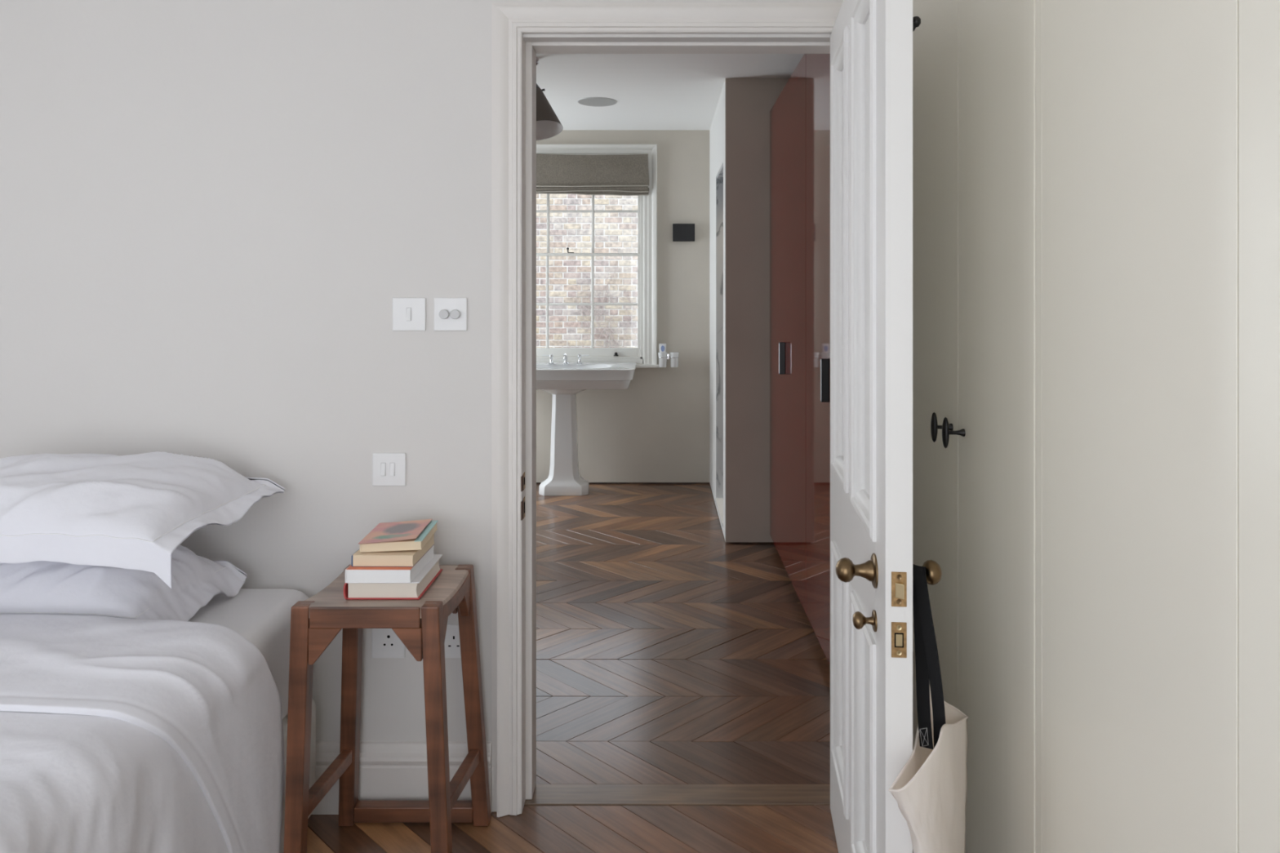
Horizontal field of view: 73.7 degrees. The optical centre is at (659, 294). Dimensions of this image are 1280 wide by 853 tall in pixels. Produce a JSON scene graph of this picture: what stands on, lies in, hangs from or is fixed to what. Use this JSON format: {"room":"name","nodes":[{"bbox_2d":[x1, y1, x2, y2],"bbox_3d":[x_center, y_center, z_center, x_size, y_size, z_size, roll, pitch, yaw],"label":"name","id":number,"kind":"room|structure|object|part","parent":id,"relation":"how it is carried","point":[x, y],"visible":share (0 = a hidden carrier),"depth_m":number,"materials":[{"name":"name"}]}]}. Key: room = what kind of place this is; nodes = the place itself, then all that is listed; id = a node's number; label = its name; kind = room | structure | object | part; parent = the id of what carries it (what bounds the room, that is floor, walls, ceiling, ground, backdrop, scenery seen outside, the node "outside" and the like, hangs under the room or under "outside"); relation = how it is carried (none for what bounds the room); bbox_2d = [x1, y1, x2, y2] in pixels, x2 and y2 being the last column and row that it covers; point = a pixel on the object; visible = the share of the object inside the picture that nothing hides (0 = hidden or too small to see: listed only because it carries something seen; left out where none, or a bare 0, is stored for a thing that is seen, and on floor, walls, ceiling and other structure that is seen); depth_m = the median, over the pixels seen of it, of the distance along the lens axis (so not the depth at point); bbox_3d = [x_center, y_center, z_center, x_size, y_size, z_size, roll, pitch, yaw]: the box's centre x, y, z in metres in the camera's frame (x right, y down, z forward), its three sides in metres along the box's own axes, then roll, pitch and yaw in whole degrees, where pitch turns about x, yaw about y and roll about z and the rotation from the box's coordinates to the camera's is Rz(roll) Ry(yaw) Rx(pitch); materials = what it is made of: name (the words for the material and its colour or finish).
{"room":"bedroom","nodes":[
{"label":"bedroom","id":0,"kind":"room"},
{"bbox_2d":[0,0,843,741],"bbox_3d":[-0.970,0.088,2.327,4.460,2.560,0.126,0,0,0],"label":"wall","id":1,"kind":"structure","parent":0,"point":[214,214],"depth_m":2.26,"materials":[{"name":"paint"}]},
{"bbox_2d":[372,628,404,657],"bbox_3d":[-0.719,0.918,2.260,0.088,0.088,0.006,0,0,0],"label":"wall socket","id":2,"kind":"object","parent":1,"relation":"attached to","point":[386,643],"visible":0.9,"depth_m":2.26,"materials":[{"name":"white plastic"}]},
{"bbox_2d":[372,453,405,485],"bbox_3d":[-0.717,0.462,2.258,0.088,0.088,0.011,0,0,0],"label":"light switch","id":3,"kind":"object","parent":1,"relation":"attached to","point":[388,468],"visible":1,"depth_m":2.26,"materials":[{"name":"white plastic"}]},
{"bbox_2d":[311,741,491,814],"bbox_3d":[-1.823,1.276,2.252,2.754,0.183,0.024,0,0,0],"label":"baseboard","id":4,"kind":"structure","parent":1,"relation":"attached to","point":[389,771],"depth_m":2.25,"materials":[{"name":"white paint"}]},
{"bbox_2d":[392,297,426,330],"bbox_3d":[-0.664,0.051,2.258,0.088,0.088,0.011,0,0,0],"label":"light switch","id":5,"kind":"object","parent":1,"relation":"attached to","point":[408,313],"visible":1,"depth_m":2.26,"materials":[{"name":"white plastic"}]},
{"bbox_2d":[434,297,466,330],"bbox_3d":[-0.555,0.051,2.255,0.088,0.088,0.018,0,0,0],"label":"dimmer switch","id":6,"kind":"object","parent":1,"relation":"attached to","point":[450,313],"visible":1,"depth_m":2.26,"materials":[{"name":"white plastic"}]},
{"bbox_3d":[-0.569,0.051,2.253,0.025,0.025,0.014,0,0,0],"label":"dimmer knob","id":7,"kind":"part","parent":6,"relation":"part of","materials":[{"name":"grey plastic"}]},
{"bbox_3d":[-0.540,0.051,2.253,0.025,0.025,0.014,0,0,0],"label":"dimmer knob","id":8,"kind":"part","parent":6,"relation":"part of","materials":[{"name":"grey plastic"}]},
{"bbox_2d":[444,624,461,657],"bbox_3d":[-0.545,0.918,2.260,0.088,0.088,0.006,0,0,0],"label":"wall socket","id":9,"kind":"object","parent":1,"relation":"attached to","point":[452,644],"visible":0.36,"depth_m":2.26,"materials":[{"name":"white plastic"}]},
{"bbox_2d":[491,2,842,817],"bbox_3d":[0.068,0.297,2.320,1.055,2.142,0.172,0,0,0],"label":"trim","id":10,"kind":"structure","parent":1,"relation":"attached to","point":[513,60],"depth_m":2.25,"materials":[{"name":"white paint"}]},
{"bbox_3d":[-0.405,0.297,2.249,0.081,2.142,0.030,0,0,0],"label":"architrave","id":11,"kind":"part","parent":10,"relation":"part of","materials":[{"name":"white paint"}]},
{"bbox_3d":[-0.364,0.569,2.283,0.002,0.054,0.026,0,0,0],"label":"strike plate","id":12,"kind":"part","parent":10,"relation":"part of","materials":[{"name":"gold metal"}]},
{"bbox_3d":[-0.364,0.498,2.283,0.002,0.044,0.026,0,0,0],"label":"strike plate","id":13,"kind":"part","parent":10,"relation":"part of","materials":[{"name":"gold metal"}]},
{"bbox_2d":[830,0,942,852],"bbox_3d":[0.436,0.337,1.841,0.186,2.047,0.861,0,0,5],"label":"door","id":14,"kind":"structure","parent":1,"relation":"in","point":[871,41],"depth_m":1.53,"materials":[{"name":"white paint"}]},
{"bbox_3d":[0.434,-0.079,2.029,0.027,1.037,0.278,0,0,5],"label":"panel moulding","id":15,"kind":"part","parent":14,"relation":"part of","materials":[{"name":"white paint"}]},
{"bbox_3d":[0.434,0.893,2.029,0.027,0.540,0.278,0,0,5],"label":"panel moulding","id":16,"kind":"part","parent":14,"relation":"part of","materials":[{"name":"white paint"}]},
{"bbox_3d":[0.453,-0.079,2.027,0.014,1.018,0.259,0,0,5],"label":"panel","id":17,"kind":"part","parent":14,"relation":"part of","materials":[{"name":"white paint"}]},
{"bbox_3d":[0.453,0.893,2.027,0.014,0.521,0.259,0,0,5],"label":"panel","id":18,"kind":"part","parent":14,"relation":"part of","materials":[{"name":"white paint"}]},
{"bbox_3d":[0.436,1.256,1.842,0.045,0.207,0.630,0,0,5],"label":"rail","id":19,"kind":"part","parent":14,"relation":"part of","materials":[{"name":"white paint"}]},
{"bbox_3d":[0.436,-0.637,1.842,0.045,0.100,0.630,0,0,5],"label":"rail","id":20,"kind":"part","parent":14,"relation":"part of","materials":[{"name":"white paint"}]},
{"bbox_3d":[0.348,0.494,1.531,0.064,0.043,0.043,0,0,5],"label":"knob","id":21,"kind":"part","parent":14,"relation":"part of","materials":[{"name":"gold metal"}]},
{"bbox_3d":[0.436,0.531,1.842,0.045,0.203,0.630,0,0,5],"label":"lock rail","id":22,"kind":"part","parent":14,"relation":"part of","materials":[{"name":"white paint"}]},
{"bbox_3d":[0.401,-0.079,1.658,0.027,1.037,0.278,0,0,5],"label":"panel moulding","id":23,"kind":"part","parent":14,"relation":"part of","materials":[{"name":"white paint"}]},
{"bbox_3d":[0.401,0.893,1.658,0.027,0.540,0.278,0,0,5],"label":"panel moulding","id":24,"kind":"part","parent":14,"relation":"part of","materials":[{"name":"white paint"}]},
{"bbox_3d":[0.420,-0.079,1.656,0.014,1.018,0.259,0,0,5],"label":"panel","id":25,"kind":"part","parent":14,"relation":"part of","materials":[{"name":"white paint"}]},
{"bbox_3d":[0.420,0.893,1.656,0.014,0.521,0.259,0,0,5],"label":"panel","id":26,"kind":"part","parent":14,"relation":"part of","materials":[{"name":"white paint"}]},
{"bbox_3d":[0.399,0.491,1.423,0.025,0.058,0.002,0,0,5],"label":"latch plate","id":27,"kind":"part","parent":14,"relation":"part of","materials":[{"name":"gold metal"}]},
{"bbox_3d":[0.399,0.576,1.423,0.025,0.059,0.002,0,0,5],"label":"bolt plate","id":28,"kind":"part","parent":14,"relation":"part of","materials":[{"name":"gold metal"}]},
{"bbox_2d":[888,564,968,852],"bbox_3d":[0.461,0.773,1.462,0.086,0.590,0.350,0,0,27],"label":"tote bag","id":29,"kind":"object","parent":14,"relation":"hanging from","point":[930,791],"visible":0.99,"depth_m":1.45,"materials":[{"name":"fabric"}]},
{"bbox_3d":[0.454,0.623,1.489,0.029,0.289,0.117,0,0,10],"label":"handle","id":30,"kind":"part","parent":29,"relation":"part of","materials":[{"name":"black"}]},
{"bbox_3d":[0.464,0.628,1.486,0.032,0.299,0.100,0,0,-9],"label":"handle","id":31,"kind":"part","parent":29,"relation":"part of","materials":[{"name":"black"}]},
{"bbox_3d":[0.469,0.494,1.520,0.064,0.043,0.043,0,0,5],"label":"knob","id":32,"kind":"part","parent":14,"relation":"part of","materials":[{"name":"gold metal"}]},
{"bbox_2d":[306,482,913,852],"bbox_3d":[-0.895,1.427,2.610,5.170,0.121,7.520,0,0,0],"label":"floor","id":33,"kind":"structure","parent":0,"point":[683,673],"depth_m":2.92,"materials":[{"name":"brown wood"}]},
{"bbox_2d":[188,588,315,852],"bbox_3d":[-1.774,1.065,1.238,1.772,0.603,2.036,0,0,0],"label":"bed","id":34,"kind":"object","parent":33,"relation":"on","point":[262,616],"visible":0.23,"depth_m":2.06,"materials":[{"name":"white fabric"}]},
{"bbox_2d":[0,544,246,621],"bbox_3d":[-1.456,0.677,2.029,0.779,0.241,0.347,0,0,0],"label":"pillow","id":35,"kind":"object","parent":34,"relation":"on","point":[38,587],"visible":0.47,"depth_m":1.91,"materials":[{"name":"white fabric"}]},
{"bbox_2d":[0,451,284,588],"bbox_3d":[-1.363,0.495,1.997,0.775,0.243,0.439,0,0,0],"label":"pillow","id":36,"kind":"object","parent":35,"relation":"on","point":[132,512],"visible":1,"depth_m":1.85,"materials":[{"name":"white fabric"}]},
{"bbox_2d":[0,614,284,852],"bbox_3d":[-1.830,0.981,1.037,1.957,0.625,1.834,0,0,0],"label":"duvet","id":37,"kind":"object","parent":34,"relation":"on","point":[117,735],"visible":1,"depth_m":1.57,"materials":[{"name":"white fabric"}]},
{"bbox_3d":[-1.772,0.905,1.248,1.735,0.282,2.016,0,0,0],"label":"mattress","id":38,"kind":"part","parent":34,"relation":"part of","materials":[{"name":"white fabric"}]},
{"bbox_2d":[283,564,491,852],"bbox_3d":[-0.645,1.034,2.071,0.409,0.665,0.321,0,0,0],"label":"stool","id":39,"kind":"object","parent":33,"relation":"on","point":[420,625],"visible":0.9,"depth_m":1.94,"materials":[{"name":"brown wood"}]},
{"bbox_3d":[-0.820,1.034,1.938,0.060,0.665,0.045,0,0,0],"label":"leg","id":40,"kind":"part","parent":39,"relation":"part of","materials":[{"name":"brown wood"}]},
{"bbox_3d":[-0.799,1.034,2.208,0.058,0.665,0.047,0,0,0],"label":"leg","id":41,"kind":"part","parent":39,"relation":"part of","materials":[{"name":"brown wood"}]},
{"bbox_3d":[-0.664,0.727,1.933,0.249,0.048,0.030,0,0,0],"label":"rail","id":42,"kind":"part","parent":39,"relation":"part of","materials":[{"name":"brown wood"}]},
{"bbox_3d":[-0.658,0.722,2.072,0.342,0.040,0.300,0,0,0],"label":"seat","id":43,"kind":"part","parent":39,"relation":"part of","materials":[{"name":"brown wood"}]},
{"bbox_2d":[343,554,442,599],"bbox_3d":[-0.644,0.684,2.079,0.176,0.040,0.213,0,0,0],"label":"book","id":44,"kind":"object","parent":39,"relation":"on","point":[415,590],"visible":0.59,"depth_m":1.98,"materials":[{"name":"beige paper"}]},
{"bbox_2d":[345,544,434,582],"bbox_3d":[-0.649,0.648,2.065,0.152,0.032,0.199,0,0,1],"label":"book","id":45,"kind":"object","parent":44,"relation":"on","point":[353,574],"visible":0.62,"depth_m":1.97,"materials":[{"name":"white paper"}]},
{"bbox_2d":[351,533,434,566],"bbox_3d":[-0.644,0.619,2.074,0.144,0.026,0.180,0,0,1],"label":"book","id":46,"kind":"object","parent":45,"relation":"on","point":[406,557],"visible":0.62,"depth_m":1.99,"materials":[{"name":"beige paper"}]},
{"bbox_2d":[358,519,437,552],"bbox_3d":[-0.637,0.587,2.090,0.148,0.029,0.184,-2,0,-3],"label":"book","id":47,"kind":"object","parent":46,"relation":"on","point":[408,535],"visible":1,"depth_m":2.04,"materials":[{"name":"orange paper"}]},
{"bbox_3d":[-0.504,1.034,1.935,0.069,0.665,0.050,0,0,0],"label":"leg","id":48,"kind":"part","parent":39,"relation":"part of","materials":[{"name":"brown wood"}]},
{"bbox_3d":[-0.503,0.736,2.072,0.022,0.046,0.225,0,0,3],"label":"rail","id":49,"kind":"part","parent":39,"relation":"part of","materials":[{"name":"brown wood"}]},
{"bbox_3d":[-0.483,1.034,2.208,0.086,0.665,0.047,0,0,0],"label":"leg","id":50,"kind":"part","parent":39,"relation":"part of","materials":[{"name":"brown wood"}]},
{"bbox_2d":[536,353,636,495],"bbox_3d":[-0.660,0.890,5.883,0.990,0.957,0.565,0,0,0],"label":"basin","id":51,"kind":"object","parent":33,"relation":"on","point":[563,380],"visible":0.88,"depth_m":5.83,"materials":[{"name":"white ceramic"}]},
{"bbox_2d":[542,354,554,364],"bbox_3d":[-0.789,0.454,6.030,0.089,0.070,0.060,0,0,0],"label":"tap","id":52,"kind":"object","parent":51,"relation":"on","point":[550,356],"depth_m":6.02,"materials":[{"name":"silver metal"}]},
{"bbox_3d":[-0.664,0.450,5.996,0.049,0.078,0.119,0,0,0],"label":"spout","id":53,"kind":"part","parent":51,"relation":"part of","materials":[{"name":"silver metal"}]},
{"bbox_2d":[576,354,589,364],"bbox_3d":[-0.545,0.454,6.030,0.089,0.070,0.060,0,0,0],"label":"tap","id":54,"kind":"object","parent":51,"relation":"on","point":[579,356],"depth_m":6.02,"materials":[{"name":"silver metal"}]},
{"bbox_2d":[769,53,830,665],"bbox_3d":[0.916,0.179,3.655,0.684,2.378,2.069,0,0,0],"label":"wardrobe","id":55,"kind":"object","parent":33,"relation":"on","point":[800,116],"visible":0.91,"depth_m":3.60,"materials":[{"name":"red paint"}]},
{"bbox_3d":[0.590,0.305,4.125,0.028,0.155,0.022,0,0,0],"label":"handle","id":56,"kind":"part","parent":55,"relation":"part of","materials":[{"name":"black metal"}]},
{"bbox_3d":[0.615,0.154,4.112,0.022,2.328,1.153,0,0,0],"label":"door","id":57,"kind":"part","parent":55,"relation":"part of","materials":[{"name":"red paint"}]},
{"bbox_3d":[0.615,0.154,3.078,0.022,2.328,0.911,0,0,0],"label":"door","id":58,"kind":"part","parent":55,"relation":"part of","materials":[{"name":"red paint"}]},
{"bbox_3d":[0.590,0.305,3.055,0.028,0.155,0.022,0,0,0],"label":"handle","id":59,"kind":"part","parent":55,"relation":"part of","materials":[{"name":"black metal"}]},
{"bbox_2d":[912,0,1279,852],"bbox_3d":[0.935,0.096,0.841,0.645,2.545,2.842,0,0,0],"label":"wardrobe","id":60,"kind":"object","parent":33,"relation":"on","point":[1096,183],"visible":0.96,"depth_m":1.27,"materials":[{"name":"white paint"}]},
{"bbox_3d":[0.620,0.299,1.929,0.014,0.069,0.021,0,0,0],"label":"knob","id":61,"kind":"part","parent":60,"relation":"part of","materials":[{"name":"black metal"}]},
{"bbox_3d":[0.671,0.053,2.064,0.022,2.430,0.347,0,0,0],"label":"door","id":62,"kind":"part","parent":60,"relation":"part of","materials":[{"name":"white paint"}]},
{"bbox_3d":[0.642,0.299,1.929,0.036,0.017,0.017,0,0,0],"label":"knob stem","id":63,"kind":"part","parent":60,"relation":"part of","materials":[{"name":"black metal"}]},
{"bbox_3d":[0.620,0.299,1.852,0.014,0.069,0.021,0,0,0],"label":"knob","id":64,"kind":"part","parent":60,"relation":"part of","materials":[{"name":"black metal"}]},
{"bbox_3d":[0.642,0.299,1.852,0.036,0.017,0.017,0,0,0],"label":"knob stem","id":65,"kind":"part","parent":60,"relation":"part of","materials":[{"name":"black metal"}]},
{"bbox_3d":[0.671,0.053,1.697,0.022,2.430,0.383,0,0,0],"label":"door","id":66,"kind":"part","parent":60,"relation":"part of","materials":[{"name":"white paint"}]},
{"bbox_3d":[0.671,0.053,1.226,0.022,2.430,0.498,0,0,0],"label":"door","id":67,"kind":"part","parent":60,"relation":"part of","materials":[{"name":"white paint"}]},
{"bbox_3d":[0.670,0.053,0.726,0.022,2.430,0.495,0,0,0],"label":"door","id":68,"kind":"part","parent":60,"relation":"part of","materials":[{"name":"white paint"}]},
{"bbox_2d":[536,129,709,482],"bbox_3d":[-0.530,0.082,6.270,3.580,2.548,0.200,0,0,0],"label":"wall","id":69,"kind":"structure","parent":0,"point":[656,428],"depth_m":6.17,"materials":[{"name":"paint"}]},
{"bbox_2d":[536,144,659,368],"bbox_3d":[-0.669,-0.281,6.223,1.332,1.608,0.235,0,0,0],"label":"window","id":70,"kind":"structure","parent":69,"relation":"in","point":[645,355],"depth_m":6.17,"materials":[{"name":"white paint"}]},
{"bbox_3d":[-0.655,0.071,6.213,1.056,0.751,0.035,0,0,0],"label":"sash","id":71,"kind":"part","parent":70,"relation":"part of","materials":[{"name":"white paint"}]},
{"bbox_3d":[-0.655,-0.252,6.255,1.120,1.500,0.169,0,0,0],"label":"box frame","id":72,"kind":"part","parent":70,"relation":"part of","materials":[{"name":"white paint"}]},
{"bbox_2d":[536,153,648,195],"bbox_3d":[-0.663,-0.865,6.129,1.172,0.302,0.050,0,0,0],"label":"blind","id":73,"kind":"object","parent":70,"relation":"attached to","point":[619,175],"visible":0.67,"depth_m":6.11,"materials":[{"name":"grey fabric"}]},
{"bbox_3d":[-0.666,-1.036,6.152,1.293,0.098,0.036,0,0,0],"label":"casing","id":74,"kind":"part","parent":70,"relation":"part of","materials":[{"name":"white paint"}]},
{"bbox_3d":[-0.655,-0.628,6.260,1.056,0.683,0.035,0,0,0],"label":"sash","id":75,"kind":"part","parent":70,"relation":"part of","materials":[{"name":"white paint"}]},
{"bbox_3d":[-0.669,0.511,6.143,1.332,0.023,0.075,0,0,0],"label":"sill","id":76,"kind":"part","parent":70,"relation":"part of","materials":[{"name":"white paint"}]},
{"bbox_3d":[-0.069,-0.292,6.152,0.098,1.585,0.036,0,0,0],"label":"casing","id":77,"kind":"part","parent":70,"relation":"part of","materials":[{"name":"white paint"}]},
{"bbox_2d":[657,354,679,359],"bbox_3d":[0.062,0.446,6.122,0.151,0.036,0.096,0,0,0],"label":"holder","id":78,"kind":"object","parent":69,"relation":"attached to","point":[668,357],"visible":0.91,"depth_m":6.10,"materials":[{"name":"silver metal"}]},
{"bbox_2d":[657,351,667,367],"bbox_3d":[0.021,0.464,6.108,0.066,0.105,0.067,0,0,0],"label":"tumbler","id":79,"kind":"object","parent":78,"relation":"in","point":[662,362],"visible":1,"depth_m":6.08,"materials":[{"name":"white ceramic"}]},
{"bbox_2d":[658,343,666,352],"bbox_3d":[0.019,0.423,6.108,0.040,0.150,0.031,0,0,38],"label":"toothpaste tube","id":80,"kind":"object","parent":79,"relation":"in","point":[662,347],"visible":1,"depth_m":6.10,"materials":[{"name":"white"}]},
{"bbox_2d":[669,351,679,367],"bbox_3d":[0.103,0.464,6.108,0.066,0.105,0.067,0,0,0],"label":"tumbler","id":81,"kind":"object","parent":78,"relation":"in","point":[673,362],"visible":1,"depth_m":6.08,"materials":[{"name":"white ceramic"}]},
{"bbox_2d":[672,223,694,241],"bbox_3d":[0.172,-0.451,6.156,0.159,0.127,0.028,0,0,0],"label":"control panel","id":82,"kind":"object","parent":69,"relation":"attached to","point":[681,232],"visible":1,"depth_m":6.14,"materials":[{"name":"black plastic"}]},
{"bbox_2d":[536,53,804,129],"bbox_3d":[-0.480,-1.252,4.345,3.680,0.120,4.050,0,0,0],"label":"ceiling","id":83,"kind":"structure","parent":0,"point":[651,91],"depth_m":4.81,"materials":[{"name":"white paint"}]},
{"bbox_2d":[536,57,563,140],"bbox_3d":[-0.606,-0.990,4.255,0.244,0.404,0.244,0,0,0],"label":"pendant lamp","id":84,"kind":"object","parent":83,"relation":"hanging from","point":[548,124],"visible":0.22,"depth_m":4.26,"materials":[{"name":"black metal"}]},
{"bbox_3d":[-0.606,-0.911,4.255,0.244,0.247,0.244,0,0,0],"label":"lamp shade","id":85,"kind":"part","parent":84,"relation":"part of","materials":[{"name":"brown"}]},
{"bbox_2d":[577,97,617,106],"bbox_3d":[-0.386,-1.190,5.260,0.244,0.004,0.244,0,0,0],"label":"ceiling speaker","id":86,"kind":"object","parent":83,"relation":"attached to","point":[589,101],"visible":1,"depth_m":5.24,"materials":[{"name":"grey"}]},
{"bbox_2d":[709,78,789,542],"bbox_3d":[0.807,0.084,5.430,0.906,2.552,1.480,0,0,0],"label":"wall","id":87,"kind":"structure","parent":0,"point":[740,130],"depth_m":4.69,"materials":[{"name":"white paint"}]},
{"bbox_3d":[0.417,1.311,5.165,0.126,0.020,0.629,0,0,0],"label":"marble sill","id":88,"kind":"part","parent":87,"relation":"part of","materials":[{"name":"white stone"}]},
{"bbox_3d":[-0.500,2.043,8.535,15.000,0.150,4.330,0,0,0],"label":"ground","id":89,"kind":"structure","parent":0,"visible":0},
{"bbox_2d":[536,193,637,347],"bbox_3d":[-0.500,0.308,10.547,11.000,3.320,0.305,0,0,0],"label":"wall","id":90,"kind":"structure","parent":89,"relation":"on","point":[614,232],"depth_m":10.40,"materials":[{"name":"grey brick"}]},
{"bbox_2d":[555,261,637,347],"bbox_3d":[-0.400,0.516,10.347,1.740,1.852,0.083,0,0,1],"label":"climbing plant","id":91,"kind":"object","parent":90,"relation":"attached to","point":[589,295],"visible":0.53,"depth_m":10.35,"materials":[{"name":"beige plant"}]}
]}

